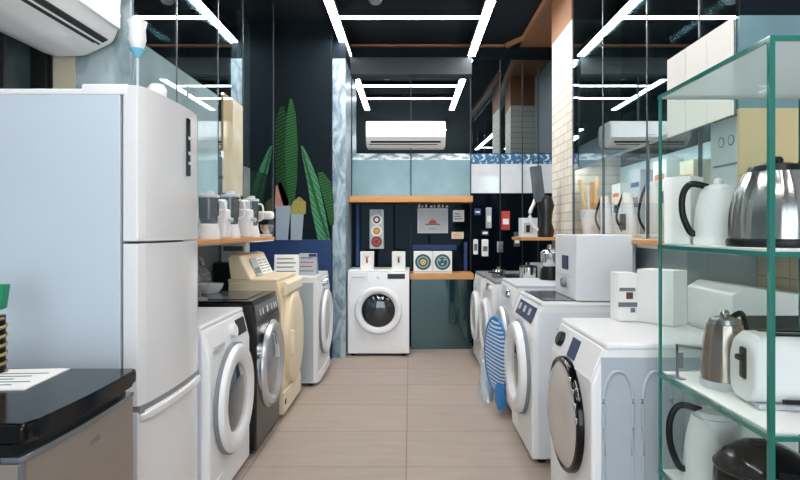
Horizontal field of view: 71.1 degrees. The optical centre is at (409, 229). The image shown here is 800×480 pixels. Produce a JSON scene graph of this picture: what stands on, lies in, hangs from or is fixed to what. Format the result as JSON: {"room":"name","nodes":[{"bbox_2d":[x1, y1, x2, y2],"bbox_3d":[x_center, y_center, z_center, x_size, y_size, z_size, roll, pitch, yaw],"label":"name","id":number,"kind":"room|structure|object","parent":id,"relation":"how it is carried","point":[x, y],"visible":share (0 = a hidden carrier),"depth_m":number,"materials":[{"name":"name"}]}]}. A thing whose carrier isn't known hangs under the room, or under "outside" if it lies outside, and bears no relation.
{"room":"electronics store","nodes":[
{"label":"electronics store","id":0,"kind":"room"},
{"bbox_2d":[50,55,249,282],"bbox_3d":[-1.610,-0.375,1.535,0.100,3.270,9.070,0,0,0],"label":"wall","id":1,"kind":"structure","parent":0,"point":[211,255],"depth_m":4.38,"materials":[{"name":"grey paint"}]},
{"bbox_2d":[0,32,49,88],"bbox_3d":[-1.589,-0.505,1.130,0.082,0.830,2.660,0,0,0],"label":"window","id":2,"kind":"structure","parent":1,"relation":"in","point":[17,53],"depth_m":2.32,"materials":[{"name":"glass"}]},
{"bbox_2d":[0,0,120,56],"bbox_3d":[-1.388,-0.900,1.890,0.338,0.339,0.980,0,0,0],"label":"air conditioner","id":3,"kind":"object","parent":1,"relation":"attached to","point":[59,28],"visible":1,"depth_m":2.13,"materials":[{"name":"white plastic"}]},
{"bbox_2d":[24,0,107,44],"bbox_3d":[-1.278,-0.783,1.890,0.043,0.027,0.880,0,0,0],"label":"outlet","id":4,"kind":"object","parent":3,"relation":"attached to","point":[56,12],"depth_m":2.09,"materials":[{"name":"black plastic"}]},
{"bbox_2d":[53,0,273,246],"bbox_3d":[-1.288,-0.952,3.669,0.495,2.093,2.522,0,0,0],"label":"mirror","id":5,"kind":"object","parent":1,"relation":"attached to","point":[214,59],"visible":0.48,"depth_m":3.40,"materials":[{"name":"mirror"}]},
{"bbox_2d":[198,191,225,238],"bbox_3d":[-1.113,-0.084,3.115,0.141,0.267,0.123,0,0,36],"label":"blender","id":6,"kind":"object","parent":5,"relation":"on","point":[208,201],"visible":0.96,"depth_m":3.08,"materials":[{"name":"white plastic"}]},
{"bbox_2d":[198,197,219,223],"bbox_3d":[-1.120,-0.107,3.120,0.112,0.145,0.112,0,0,0],"label":"jar","id":7,"kind":"object","parent":6,"relation":"on","point":[208,206],"depth_m":3.08,"materials":[{"name":"glass"}]},
{"bbox_2d":[217,199,233,238],"bbox_3d":[-1.105,-0.065,3.300,0.130,0.230,0.100,0,0,0],"label":"juicer","id":8,"kind":"object","parent":5,"relation":"on","point":[224,223],"visible":0.51,"depth_m":3.26,"materials":[{"name":"white plastic"}]},
{"bbox_2d":[184,237,273,244],"bbox_3d":[-1.280,0.062,3.370,0.480,0.025,1.860,0,0,0],"label":"wooden shelf","id":9,"kind":"object","parent":5,"relation":"attached to","point":[226,241],"depth_m":3.31,"materials":[{"name":"orange wood"}]},
{"bbox_2d":[221,191,245,237],"bbox_3d":[-1.113,-0.097,3.485,0.141,0.294,0.123,0,0,36],"label":"blender","id":10,"kind":"object","parent":5,"relation":"on","point":[233,200],"visible":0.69,"depth_m":3.46,"materials":[{"name":"white plastic"}]},
{"bbox_2d":[221,197,239,223],"bbox_3d":[-1.120,-0.119,3.490,0.112,0.168,0.112,0,0,0],"label":"jar","id":11,"kind":"object","parent":10,"relation":"on","point":[232,202],"depth_m":3.45,"materials":[{"name":"plastic"}]},
{"bbox_2d":[238,200,256,237],"bbox_3d":[-1.102,-0.075,3.720,0.166,0.250,0.130,0,0,0],"label":"juicer","id":12,"kind":"object","parent":5,"relation":"on","point":[245,224],"visible":0.54,"depth_m":3.66,"materials":[{"name":"white plastic"}]},
{"bbox_2d":[243,196,263,236],"bbox_3d":[-1.113,-0.096,3.945,0.134,0.292,0.117,0,0,36],"label":"blender","id":13,"kind":"object","parent":5,"relation":"on","point":[254,203],"visible":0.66,"depth_m":3.92,"materials":[{"name":"white plastic"}]},
{"bbox_2d":[250,24,332,358],"bbox_3d":[-1.163,-0.375,5.761,0.795,3.270,0.618,0,0,0],"label":"wall","id":14,"kind":"structure","parent":0,"point":[259,182],"depth_m":5.45,"materials":[{"name":"paint"}]},
{"bbox_2d":[270,33,333,239],"bbox_3d":[-1.050,-0.909,5.447,0.620,2.012,0.022,0,0,0],"label":"mural","id":15,"kind":"object","parent":14,"relation":"attached to","point":[303,195],"visible":0.98,"depth_m":5.45,"materials":[{"name":"green paint"}]},
{"bbox_2d":[333,27,351,68],"bbox_3d":[-0.700,-1.850,5.815,0.130,0.320,0.550,0,0,0],"label":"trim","id":16,"kind":"structure","parent":14,"relation":"attached to","point":[340,49],"depth_m":5.54,"materials":[{"name":"metal"}]},
{"bbox_2d":[351,0,549,47],"bbox_3d":[0.212,-1.980,4.045,1.955,0.060,4.090,0,0,0],"label":"trim","id":17,"kind":"structure","parent":14,"relation":"attached to","point":[544,3],"depth_m":6.04,"materials":[{"name":"brown wood"}]},
{"bbox_2d":[332,59,350,357],"bbox_3d":[-0.700,-0.215,5.805,0.130,2.950,0.570,0,0,0],"label":"wall pillar","id":18,"kind":"structure","parent":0,"point":[341,76],"depth_m":5.52,"materials":[{"name":"blue stone"}]},
{"bbox_2d":[232,346,550,479],"bbox_3d":[0.040,1.310,1.535,3.400,0.100,9.270,0,0,0],"label":"floor","id":19,"kind":"structure","parent":0,"point":[419,414],"depth_m":3.52,"materials":[{"name":"beige tile"}]},
{"bbox_2d":[0,369,135,479],"bbox_3d":[-1.084,0.839,1.452,0.536,0.842,0.500,0,0,0],"label":"mini fridge","id":20,"kind":"object","parent":19,"relation":"on","point":[74,424],"visible":1,"depth_m":1.41,"materials":[{"name":"black plastic"}]},
{"bbox_2d":[0,368,69,390],"bbox_3d":[-1.151,0.415,1.558,0.280,0.004,0.220,0,0,-4],"label":"leaflet","id":21,"kind":"object","parent":20,"relation":"on","point":[14,379],"visible":1,"depth_m":1.57,"materials":[{"name":"white paper"}]},
{"bbox_2d":[0,284,9,372],"bbox_3d":[-1.221,0.288,1.630,0.098,0.260,0.052,0,0,0],"label":"pack","id":22,"kind":"object","parent":21,"relation":"on","point":[4,288],"visible":1,"depth_m":1.62,"materials":[{"name":"green paper"}]},
{"bbox_2d":[0,84,200,479],"bbox_3d":[-1.153,0.386,2.138,0.551,1.749,0.539,0,0,0],"label":"refrigerator","id":23,"kind":"object","parent":19,"relation":"on","point":[99,182],"visible":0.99,"depth_m":1.87,"materials":[{"name":"paint"}]},
{"bbox_2d":[127,18,147,84],"bbox_3d":[-1.110,-0.660,2.280,0.080,0.375,0.080,0,0,0],"label":"blender","id":24,"kind":"object","parent":23,"relation":"on","point":[137,27],"visible":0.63,"depth_m":2.26,"materials":[{"name":"grey plastic"}]},
{"bbox_2d":[214,262,230,290],"bbox_3d":[-1.442,0.761,4.675,0.213,0.998,0.510,0,0,0],"label":"plinth","id":25,"kind":"object","parent":19,"relation":"on","point":[221,269],"visible":0.11,"depth_m":4.42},
{"bbox_2d":[198,307,253,479],"bbox_3d":[-1.119,0.840,2.755,0.577,0.840,0.615,0,0,0],"label":"washing machine","id":26,"kind":"object","parent":19,"relation":"on","point":[225,363],"visible":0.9,"depth_m":2.60,"materials":[{"name":"white metal"}]},
{"bbox_2d":[221,243,249,261],"bbox_3d":[-1.440,0.181,4.619,0.200,0.160,0.122,0,0,0],"label":"microwave","id":27,"kind":"object","parent":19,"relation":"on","point":[227,250],"visible":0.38,"depth_m":4.56,"materials":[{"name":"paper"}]},
{"bbox_2d":[198,291,284,453],"bbox_3d":[-1.122,0.827,3.395,0.630,0.866,0.554,0,0,0],"label":"washing machine","id":28,"kind":"object","parent":19,"relation":"on","point":[261,313],"visible":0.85,"depth_m":3.25,"materials":[{"name":"black metal"}]},
{"bbox_2d":[228,251,303,414],"bbox_3d":[-0.998,0.711,4.020,0.428,1.098,0.620,0,0,0],"label":"washing machine","id":29,"kind":"object","parent":19,"relation":"on","point":[249,271],"visible":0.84,"depth_m":3.82,"materials":[{"name":"beige metal"}]},
{"bbox_2d":[273,271,332,385],"bbox_3d":[-1.010,0.818,4.835,0.627,0.885,0.675,0,0,0],"label":"washing machine","id":30,"kind":"object","parent":19,"relation":"on","point":[315,294],"visible":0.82,"depth_m":4.50,"materials":[{"name":"white metal"}]},
{"bbox_2d":[274,255,298,274],"bbox_3d":[-1.027,0.290,4.668,0.200,0.170,0.098,0,0,-8],"label":"brochure","id":31,"kind":"object","parent":30,"relation":"on","point":[282,263],"visible":0.9,"depth_m":4.64,"materials":[{"name":"white paper"}]},
{"bbox_2d":[299,253,318,274],"bbox_3d":[-0.855,0.285,4.709,0.150,0.180,0.098,0,0,6],"label":"brochure","id":32,"kind":"object","parent":30,"relation":"on","point":[308,262],"visible":1,"depth_m":4.68,"materials":[{"name":"paper"}]},
{"bbox_2d":[300,254,315,270],"bbox_3d":[-0.852,0.273,4.682,0.132,0.145,0.035,0,0,6],"label":"print","id":33,"kind":"object","parent":32,"relation":"attached to","point":[307,261],"depth_m":4.69},
{"bbox_2d":[348,267,408,354],"bbox_3d":[-0.315,0.829,5.781,0.619,0.862,0.492,0,0,0],"label":"washing machine","id":34,"kind":"object","parent":19,"relation":"on","point":[378,297],"visible":1,"depth_m":5.59,"materials":[{"name":"white metal"}]},
{"bbox_2d":[477,359,492,402],"bbox_3d":[0.575,1.128,4.240,0.119,0.260,0.354,0,0,0],"label":"plastic wrapping","id":35,"kind":"object","parent":19,"relation":"on","point":[485,392],"visible":0.73,"depth_m":4.15,"materials":[{"name":"plastic"}]},
{"bbox_2d":[479,276,504,358],"bbox_3d":[0.901,0.833,4.691,0.592,0.855,0.585,0,0,0],"label":"washing machine","id":36,"kind":"object","parent":19,"relation":"on","point":[489,305],"visible":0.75,"depth_m":4.56,"materials":[{"name":"white metal"}]},
{"bbox_2d":[470,271,518,363],"bbox_3d":[0.891,0.835,5.330,0.592,0.850,0.585,0,0,0],"label":"washing machine","id":37,"kind":"object","parent":19,"relation":"on","point":[477,294],"visible":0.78,"depth_m":5.21,"materials":[{"name":"white metal"}]},
{"bbox_2d":[496,278,555,409],"bbox_3d":[0.944,0.815,4.051,0.597,0.890,0.585,0,0,0],"label":"washing machine","id":38,"kind":"object","parent":19,"relation":"on","point":[510,290],"visible":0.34,"depth_m":3.91,"materials":[{"name":"white metal"}]},
{"bbox_2d":[484,316,506,411],"bbox_3d":[0.598,0.914,3.900,0.060,0.631,0.458,0,0,-12],"label":"ironing board","id":39,"kind":"object","parent":38,"relation":"hanging from","point":[494,340],"visible":0.88,"depth_m":3.83,"materials":[{"name":"blue fabric"}]},
{"bbox_2d":[540,244,555,279],"bbox_3d":[1.053,0.237,4.151,0.180,0.262,0.150,0,0,34],"label":"coffee maker","id":40,"kind":"object","parent":38,"relation":"on","point":[547,256],"visible":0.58,"depth_m":4.11,"materials":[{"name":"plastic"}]},
{"bbox_2d":[540,244,555,266],"bbox_3d":[1.040,0.187,4.160,0.144,0.162,0.144,0,0,0],"label":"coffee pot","id":41,"kind":"object","parent":40,"relation":"on","point":[547,256],"depth_m":4.11,"materials":[{"name":"silver metal"}]},
{"bbox_2d":[504,291,609,462],"bbox_3d":[0.916,0.824,3.303,0.642,0.873,0.600,0,0,0],"label":"washing machine","id":42,"kind":"object","parent":19,"relation":"on","point":[531,334],"visible":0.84,"depth_m":3.03,"materials":[{"name":"white metal"}]},
{"bbox_2d":[556,234,635,300],"bbox_3d":[1.060,0.207,3.270,0.361,0.360,0.440,0,0,0],"label":"microwave oven","id":43,"kind":"object","parent":42,"relation":"on","point":[584,262],"visible":0.94,"depth_m":3.05,"materials":[{"name":"white paint"}]},
{"bbox_2d":[547,318,742,479],"bbox_3d":[0.901,0.835,2.317,0.612,0.850,0.611,0,0,0],"label":"washing machine","id":44,"kind":"object","parent":19,"relation":"on","point":[602,396],"visible":0.8,"depth_m":2.02,"materials":[{"name":"white metal"}]},
{"bbox_2d":[610,272,636,320],"bbox_3d":[0.973,0.300,2.551,0.085,0.215,0.107,0,0,0],"label":"carton","id":45,"kind":"object","parent":44,"relation":"on","point":[623,285],"visible":1,"depth_m":2.50,"materials":[{"name":"cardboard"}]},
{"bbox_2d":[637,268,686,326],"bbox_3d":[1.106,0.290,2.461,0.110,0.236,0.170,0,0,-35],"label":"carton","id":46,"kind":"object","parent":44,"relation":"on","point":[674,281],"visible":0.96,"depth_m":2.41,"materials":[{"name":"cardboard"}]},
{"bbox_2d":[658,35,799,479],"bbox_3d":[1.078,0.404,1.595,0.485,1.712,0.590,0,0,0],"label":"glass rack","id":47,"kind":"object","parent":19,"relation":"on","point":[768,69],"visible":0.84,"depth_m":1.52,"materials":[{"name":"green glass"}]},
{"bbox_2d":[664,176,702,243],"bbox_3d":[0.883,-0.064,1.811,0.103,0.216,0.085,0,0,-38],"label":"carton","id":48,"kind":"object","parent":47,"relation":"on","point":[674,231],"visible":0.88,"depth_m":1.79,"materials":[{"name":"cardboard"}]},
{"bbox_2d":[666,401,740,479],"bbox_3d":[0.946,0.671,1.774,0.203,0.260,0.177,0,0,45],"label":"electric kettle","id":49,"kind":"object","parent":47,"relation":"on","point":[707,429],"visible":0.76,"depth_m":1.73,"materials":[{"name":"white plastic"}]},
{"bbox_2d":[678,178,734,244],"bbox_3d":[0.927,-0.056,1.709,0.137,0.201,0.161,0,0,-43],"label":"electric kettle","id":50,"kind":"object","parent":47,"relation":"on","point":[713,203],"visible":0.78,"depth_m":1.67,"materials":[{"name":"white plastic"}]},
{"bbox_2d":[699,310,748,391],"bbox_3d":[0.961,0.358,1.710,0.137,0.231,0.160,0,0,29],"label":"electric kettle","id":51,"kind":"object","parent":47,"relation":"on","point":[720,330],"visible":0.7,"depth_m":1.66,"materials":[{"name":"silver metal"}]},
{"bbox_2d":[712,437,799,479],"bbox_3d":[0.972,0.691,1.542,0.245,0.222,0.250,0,0,0],"label":"multicooker","id":52,"kind":"object","parent":47,"relation":"on","point":[741,458],"visible":0.94,"depth_m":1.50,"materials":[{"name":"black plastic"}]},
{"bbox_2d":[725,156,799,247],"bbox_3d":[1.001,-0.076,1.505,0.278,0.240,0.245,0,0,-17],"label":"electric kettle","id":53,"kind":"object","parent":47,"relation":"on","point":[747,217],"visible":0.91,"depth_m":1.43,"materials":[{"name":"silver metal"}]},
{"bbox_2d":[730,329,799,410],"bbox_3d":[1.065,0.376,1.520,0.350,0.196,0.173,0,0,8],"label":"toaster","id":54,"kind":"object","parent":47,"relation":"on","point":[748,352],"visible":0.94,"depth_m":1.47,"materials":[{"name":"white plastic"}]},
{"bbox_2d":[686,320,797,451],"bbox_3d":[1.435,0.835,2.350,0.400,0.850,0.520,0,0,0],"label":"base unit","id":55,"kind":"object","parent":19,"relation":"on","point":[746,432],"visible":0.02,"depth_m":2.11,"materials":[{"name":"white paint"}]},
{"bbox_2d":[687,279,797,329],"bbox_3d":[1.425,0.316,2.331,0.360,0.189,0.378,0,0,0],"label":"toaster","id":56,"kind":"object","parent":55,"relation":"on","point":[706,299],"visible":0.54,"depth_m":2.16,"materials":[{"name":"white plastic"}]},
{"bbox_2d":[271,0,541,44],"bbox_3d":[0.040,-2.060,1.535,3.400,0.100,9.270,0,0,0],"label":"ceiling","id":57,"kind":"structure","parent":0,"point":[508,20],"depth_m":5.37,"materials":[{"name":"black paint"}]},
{"bbox_2d":[324,0,351,55],"bbox_3d":[-0.660,-1.933,4.720,0.078,0.154,2.528,0,0,0],"label":"strip light","id":58,"kind":"object","parent":57,"relation":"hanging from","point":[331,5],"visible":0.72,"depth_m":5.03,"materials":[{"name":"white plastic"}]},
{"bbox_2d":[338,0,480,18],"bbox_3d":[-0.001,-1.933,4.905,1.250,0.154,0.058,0,0,0],"label":"strip light","id":59,"kind":"object","parent":57,"relation":"hanging from","point":[343,13],"visible":0.98,"depth_m":4.88,"materials":[{"name":"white plastic"}]},
{"bbox_2d":[339,16,480,18],"bbox_3d":[-0.001,-1.861,4.905,1.242,0.010,0.050,0,0,0],"label":"ceiling light","id":60,"kind":"object","parent":59,"relation":"attached to","point":[340,17],"depth_m":4.89,"materials":[{"name":"plastic"}]},
{"bbox_2d":[468,0,495,55],"bbox_3d":[0.657,-1.933,4.720,0.078,0.154,2.528,0,0,0],"label":"strip light","id":61,"kind":"object","parent":57,"relation":"hanging from","point":[487,6],"visible":1,"depth_m":5.13,"materials":[{"name":"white plastic"}]},
{"bbox_2d":[411,279,471,348],"bbox_3d":[0.334,0.885,5.939,0.643,0.750,0.018,0,0,0],"label":"wall panel","id":62,"kind":"object","parent":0,"point":[440,308],"visible":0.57,"depth_m":5.93,"materials":[{"name":"teal glass"}]},
{"bbox_2d":[352,45,551,203],"bbox_3d":[0.040,-0.375,6.140,3.400,3.270,0.100,0,0,0],"label":"wall","id":63,"kind":"structure","parent":0,"point":[515,52],"depth_m":6.09,"materials":[{"name":"paint"}]},
{"bbox_2d":[352,77,409,153],"bbox_3d":[-0.312,-1.245,6.079,0.641,0.830,0.018,0,0,0],"label":"wall panel","id":64,"kind":"object","parent":63,"relation":"attached to","point":[373,98],"visible":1,"depth_m":6.07,"materials":[{"name":"mirror"}]},
{"bbox_2d":[352,160,409,195],"bbox_3d":[-0.312,-0.559,6.079,0.641,0.398,0.018,0,0,0],"label":"wall panel","id":65,"kind":"object","parent":63,"relation":"attached to","point":[369,177],"visible":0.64,"depth_m":6.07,"materials":[{"name":"teal paint"}]},
{"bbox_2d":[352,154,409,159],"bbox_3d":[-0.312,-0.794,6.079,0.641,0.068,0.018,0,0,0],"label":"wall panel","id":66,"kind":"object","parent":63,"relation":"attached to","point":[354,156],"visible":1,"depth_m":6.07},
{"bbox_2d":[352,204,410,345],"bbox_3d":[-0.312,0.487,6.079,0.641,1.545,0.018,0,0,0],"label":"wall panel","id":67,"kind":"object","parent":63,"relation":"attached to","point":[396,216],"visible":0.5,"depth_m":6.07,"materials":[{"name":"black paint"}]},
{"bbox_2d":[370,209,383,248],"bbox_3d":[-0.355,-0.010,6.007,0.150,0.420,0.118,0,0,0],"label":"pack","id":68,"kind":"object","parent":67,"relation":"attached to","point":[376,215],"visible":1,"depth_m":5.96,"materials":[{"name":"cardboard"}]},
{"bbox_2d":[350,57,471,76],"bbox_3d":[-0.010,-1.750,6.030,1.340,0.180,0.120,0,0,0],"label":"trim","id":69,"kind":"structure","parent":63,"relation":"attached to","point":[359,66],"depth_m":5.97,"materials":[{"name":"metal"}]},
{"bbox_2d":[349,196,472,202],"bbox_3d":[0.010,-0.323,5.934,1.284,0.065,0.269,0,0,0],"label":"wall shelf","id":70,"kind":"object","parent":63,"relation":"attached to","point":[352,199],"visible":1,"depth_m":5.80,"materials":[{"name":"orange wood"}]},
{"bbox_2d":[411,77,469,153],"bbox_3d":[0.334,-1.245,6.079,0.643,0.830,0.019,0,0,0],"label":"wall panel","id":71,"kind":"object","parent":63,"relation":"attached to","point":[447,99],"visible":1,"depth_m":6.07,"materials":[{"name":"mirror"}]},
{"bbox_2d":[366,121,445,147],"bbox_3d":[-0.045,-1.016,5.968,0.840,0.269,0.198,0,0,0],"label":"air conditioner","id":72,"kind":"object","parent":71,"relation":"attached to","point":[379,134],"visible":1,"depth_m":5.87,"materials":[{"name":"white plastic"}]},
{"bbox_2d":[411,160,469,195],"bbox_3d":[0.334,-0.559,6.079,0.643,0.398,0.018,0,0,0],"label":"wall panel","id":73,"kind":"object","parent":63,"relation":"attached to","point":[428,177],"visible":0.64,"depth_m":6.07,"materials":[{"name":"teal paint"}]},
{"bbox_2d":[411,204,469,270],"bbox_3d":[0.334,0.077,6.079,0.643,0.725,0.018,0,0,0],"label":"wall panel","id":74,"kind":"object","parent":63,"relation":"attached to","point":[416,238],"visible":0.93,"depth_m":6.07,"materials":[{"name":"black paint"}]},
{"bbox_2d":[417,208,447,232],"bbox_3d":[0.245,-0.100,6.049,0.330,0.270,0.036,0,0,0],"label":"framed picture","id":75,"kind":"object","parent":74,"relation":"attached to","point":[429,220],"visible":1,"depth_m":6.03,"materials":[{"name":"paper"}]},
{"bbox_2d":[411,154,469,159],"bbox_3d":[0.334,-0.794,6.079,0.643,0.068,0.018,0,0,0],"label":"wall panel","id":76,"kind":"object","parent":63,"relation":"attached to","point":[413,156],"visible":1,"depth_m":6.07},
{"bbox_2d":[410,271,473,278],"bbox_3d":[0.326,0.475,5.894,0.652,0.060,0.349,0,0,0],"label":"wall shelf","id":77,"kind":"object","parent":63,"relation":"attached to","point":[455,274],"visible":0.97,"depth_m":5.72,"materials":[{"name":"orange wood"}]},
{"bbox_2d":[414,251,432,272],"bbox_3d":[0.135,0.333,5.828,0.195,0.225,0.134,0,0,0],"label":"box","id":78,"kind":"object","parent":77,"relation":"on","point":[423,260],"visible":1,"depth_m":5.76,"materials":[{"name":"cardboard"}]},
{"bbox_2d":[433,251,451,272],"bbox_3d":[0.335,0.333,5.828,0.195,0.225,0.134,0,0,0],"label":"box","id":79,"kind":"object","parent":77,"relation":"on","point":[442,260],"visible":0.96,"depth_m":5.76,"materials":[{"name":"cardboard"}]},
{"bbox_2d":[351,60,538,270],"bbox_3d":[0.376,-0.290,6.059,2.028,3.100,0.018,0,0,0],"label":"trim","id":80,"kind":"structure","parent":63,"relation":"attached to","point":[500,60],"depth_m":6.05,"materials":[{"name":"metal"}]},
{"bbox_2d":[471,60,499,153],"bbox_3d":[0.817,-1.335,6.067,0.309,1.010,0.019,0,0,-1],"label":"wall panel","id":81,"kind":"object","parent":80,"relation":"attached to","point":[485,77],"visible":0.86,"depth_m":6.06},
{"bbox_2d":[471,164,499,192],"bbox_3d":[0.818,-0.557,6.069,0.309,0.315,0.018,0,0,0],"label":"wall panel","id":82,"kind":"object","parent":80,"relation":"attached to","point":[485,178],"visible":1,"depth_m":6.06,"materials":[{"name":"white paint"}]},
{"bbox_2d":[471,154,499,163],"bbox_3d":[0.818,-0.772,6.069,0.309,0.105,0.018,0,0,0],"label":"wall panel","id":83,"kind":"object","parent":80,"relation":"attached to","point":[475,158],"visible":1,"depth_m":6.06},
{"bbox_2d":[501,193,521,270],"bbox_3d":[1.095,0.432,6.069,0.234,1.655,0.018,0,0,0],"label":"wall panel","id":84,"kind":"object","parent":63,"relation":"attached to","point":[511,257],"visible":0.5,"depth_m":6.06,"materials":[{"name":"black paint"}]},
{"bbox_2d":[501,164,521,192],"bbox_3d":[1.095,-0.557,6.069,0.234,0.315,0.018,0,0,0],"label":"wall panel","id":85,"kind":"object","parent":63,"relation":"attached to","point":[511,174],"visible":1,"depth_m":6.06,"materials":[{"name":"white paint"}]},
{"bbox_2d":[501,60,521,153],"bbox_3d":[1.095,-1.335,6.067,0.234,1.010,0.018,0,0,2],"label":"wall panel","id":86,"kind":"object","parent":63,"relation":"attached to","point":[511,70],"visible":1,"depth_m":6.06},
{"bbox_2d":[523,193,537,264],"bbox_3d":[1.300,0.432,6.069,0.164,1.655,0.018,0,0,0],"label":"wall panel","id":87,"kind":"object","parent":63,"relation":"attached to","point":[530,247],"visible":0.21,"depth_m":6.06,"materials":[{"name":"black paint"}]},
{"bbox_2d":[523,60,537,153],"bbox_3d":[1.300,-1.335,6.067,0.164,1.010,0.018,0,0,-1],"label":"wall panel","id":88,"kind":"object","parent":63,"relation":"attached to","point":[530,67],"visible":1,"depth_m":6.06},
{"bbox_2d":[539,60,551,153],"bbox_3d":[1.510,-1.335,6.067,0.244,1.010,0.018,0,0,0],"label":"wall panel","id":89,"kind":"object","parent":63,"relation":"attached to","point":[545,66],"visible":0.64,"depth_m":6.06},
{"bbox_2d":[471,193,499,345],"bbox_3d":[0.818,0.432,6.069,0.309,1.655,0.018,0,0,0],"label":"wall panel","id":90,"kind":"object","parent":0,"point":[479,262],"visible":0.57,"depth_m":6.06,"materials":[{"name":"black paint"}]},
{"bbox_2d":[552,19,620,249],"bbox_3d":[1.438,-0.175,4.572,0.405,2.870,0.595,0,0,0],"label":"brick wall","id":91,"kind":"structure","parent":0,"point":[562,48],"depth_m":4.42,"materials":[{"name":"brick"}]},
{"bbox_2d":[512,237,555,239],"bbox_3d":[1.067,0.072,4.750,0.333,0.025,0.400,0,0,0],"label":"corner shelf","id":92,"kind":"object","parent":91,"relation":"attached to","point":[513,238],"visible":0.74,"depth_m":4.55,"materials":[{"name":"orange wood"}]},
{"bbox_2d":[519,218,537,236],"bbox_3d":[0.990,-0.020,4.698,0.130,0.160,0.144,0,0,0],"label":"box","id":93,"kind":"object","parent":92,"relation":"on","point":[525,229],"visible":0.84,"depth_m":4.63,"materials":[{"name":"cardboard"}]},
{"bbox_2d":[528,165,553,236],"bbox_3d":[1.083,-0.235,4.620,0.213,0.590,0.140,0,0,0],"label":"blender","id":94,"kind":"object","parent":92,"relation":"on","point":[545,205],"visible":0.95,"depth_m":4.59,"materials":[{"name":"grey plastic"}]},
{"bbox_2d":[552,0,572,43],"bbox_3d":[1.436,-1.795,4.572,0.408,0.370,0.595,0,0,0],"label":"trim","id":95,"kind":"structure","parent":91,"relation":"attached to","point":[562,10],"depth_m":4.58,"materials":[{"name":"brown wood"}]},
{"bbox_2d":[580,209,599,233],"bbox_3d":[1.330,-0.050,4.120,0.160,0.200,0.160,0,0,0],"label":"tub","id":96,"kind":"object","parent":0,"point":[588,224],"depth_m":4.06,"materials":[{"name":"white plastic"}]},
{"bbox_2d":[636,247,684,272],"bbox_3d":[1.310,0.677,3.458,0.020,1.165,1.625,0,0,0],"label":"lining","id":97,"kind":"object","parent":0,"point":[645,257],"depth_m":2.94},
{"bbox_2d":[685,251,756,286],"bbox_3d":[1.464,0.677,2.635,0.328,1.165,0.020,0,0,0],"label":"wall niche","id":98,"kind":"object","parent":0,"point":[727,268],"depth_m":2.62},
{"bbox_2d":[757,256,797,292],"bbox_3d":[1.684,-0.375,1.535,0.112,3.270,9.070,0,0,0],"label":"wall","id":99,"kind":"structure","parent":0,"point":[786,268],"depth_m":2.45,"materials":[{"name":"beige tile"}]},
{"bbox_2d":[520,0,552,46],"bbox_3d":[1.415,-1.995,4.035,0.450,0.030,4.070,0,0,0],"label":"trim","id":100,"kind":"structure","parent":99,"relation":"attached to","point":[540,35],"depth_m":5.61,"materials":[{"name":"brown wood"}]},
{"bbox_2d":[573,0,799,254],"bbox_3d":[1.410,-0.938,3.186,0.410,2.065,2.148,0,0,0],"label":"mirror","id":101,"kind":"object","parent":99,"relation":"attached to","point":[627,54],"visible":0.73,"depth_m":2.88,"materials":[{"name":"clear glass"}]},
{"bbox_2d":[578,177,599,233],"bbox_3d":[1.329,-0.171,4.120,0.162,0.442,0.160,0,0,0],"label":"utensil holder","id":102,"kind":"object","parent":101,"relation":"on","point":[587,215],"visible":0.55,"depth_m":4.08,"materials":[{"name":"ceramic"}]},
{"bbox_2d":[594,196,616,234],"bbox_3d":[1.356,-0.092,3.881,0.108,0.285,0.161,0,0,0],"label":"electric kettle","id":103,"kind":"object","parent":101,"relation":"on","point":[609,229],"visible":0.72,"depth_m":3.83,"materials":[{"name":"white plastic"}]},
{"bbox_2d":[612,183,629,234],"bbox_3d":[1.519,-0.140,4.000,0.102,0.380,0.160,0,0,0],"label":"carton","id":104,"kind":"object","parent":101,"relation":"on","point":[617,189],"visible":0.49,"depth_m":3.97,"materials":[{"name":"cardboard"}]},
{"bbox_2d":[615,192,640,237],"bbox_3d":[1.356,-0.092,3.481,0.108,0.285,0.161,0,0,0],"label":"electric kettle","id":105,"kind":"object","parent":101,"relation":"on","point":[627,225],"visible":0.88,"depth_m":3.43,"materials":[{"name":"white plastic"}]},
{"bbox_2d":[630,169,652,234],"bbox_3d":[1.519,-0.170,3.660,0.102,0.440,0.170,0,0,0],"label":"carton","id":106,"kind":"object","parent":101,"relation":"on","point":[637,177],"visible":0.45,"depth_m":3.60,"materials":[{"name":"cardboard"}]},
{"bbox_2d":[637,181,663,238],"bbox_3d":[1.380,-0.114,3.173,0.116,0.327,0.184,0,0,0],"label":"electric kettle","id":107,"kind":"object","parent":101,"relation":"on","point":[653,184],"visible":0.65,"depth_m":3.11,"materials":[{"name":"white plastic"}]},
{"bbox_2d":[653,159,683,217],"bbox_3d":[1.519,-0.180,3.300,0.102,0.460,0.180,0,0,0],"label":"carton","id":108,"kind":"object","parent":101,"relation":"on","point":[670,167],"visible":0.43,"depth_m":3.21,"materials":[{"name":"cardboard"}]},
{"bbox_2d":[631,238,734,249],"bbox_3d":[1.403,0.062,3.200,0.395,0.025,2.120,0,0,0],"label":"wooden shelf","id":109,"kind":"object","parent":101,"relation":"attached to","point":[640,243],"depth_m":2.91,"materials":[{"name":"orange wood"}]},
{"bbox_2d":[680,159,710,182],"bbox_3d":[1.519,-0.160,2.980,0.102,0.420,0.150,0,0,0],"label":"carton","id":110,"kind":"object","parent":101,"relation":"on","point":[689,167],"visible":0.3,"depth_m":2.90,"materials":[{"name":"beige cardboard"}]},
{"bbox_2d":[708,178,736,189],"bbox_3d":[1.430,-0.075,2.285,0.340,0.250,0.270,0,0,0],"label":"carton","id":111,"kind":"object","parent":101,"relation":"on","point":[733,182],"visible":0.02,"depth_m":2.19,"materials":[{"name":"cardboard"}]},
{"bbox_2d":[711,109,736,181],"bbox_3d":[1.299,-0.350,2.280,0.032,0.300,0.240,0,0,0],"label":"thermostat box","id":112,"kind":"object","parent":111,"relation":"on","point":[723,131],"visible":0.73,"depth_m":2.29,"materials":[{"name":"white plastic"}]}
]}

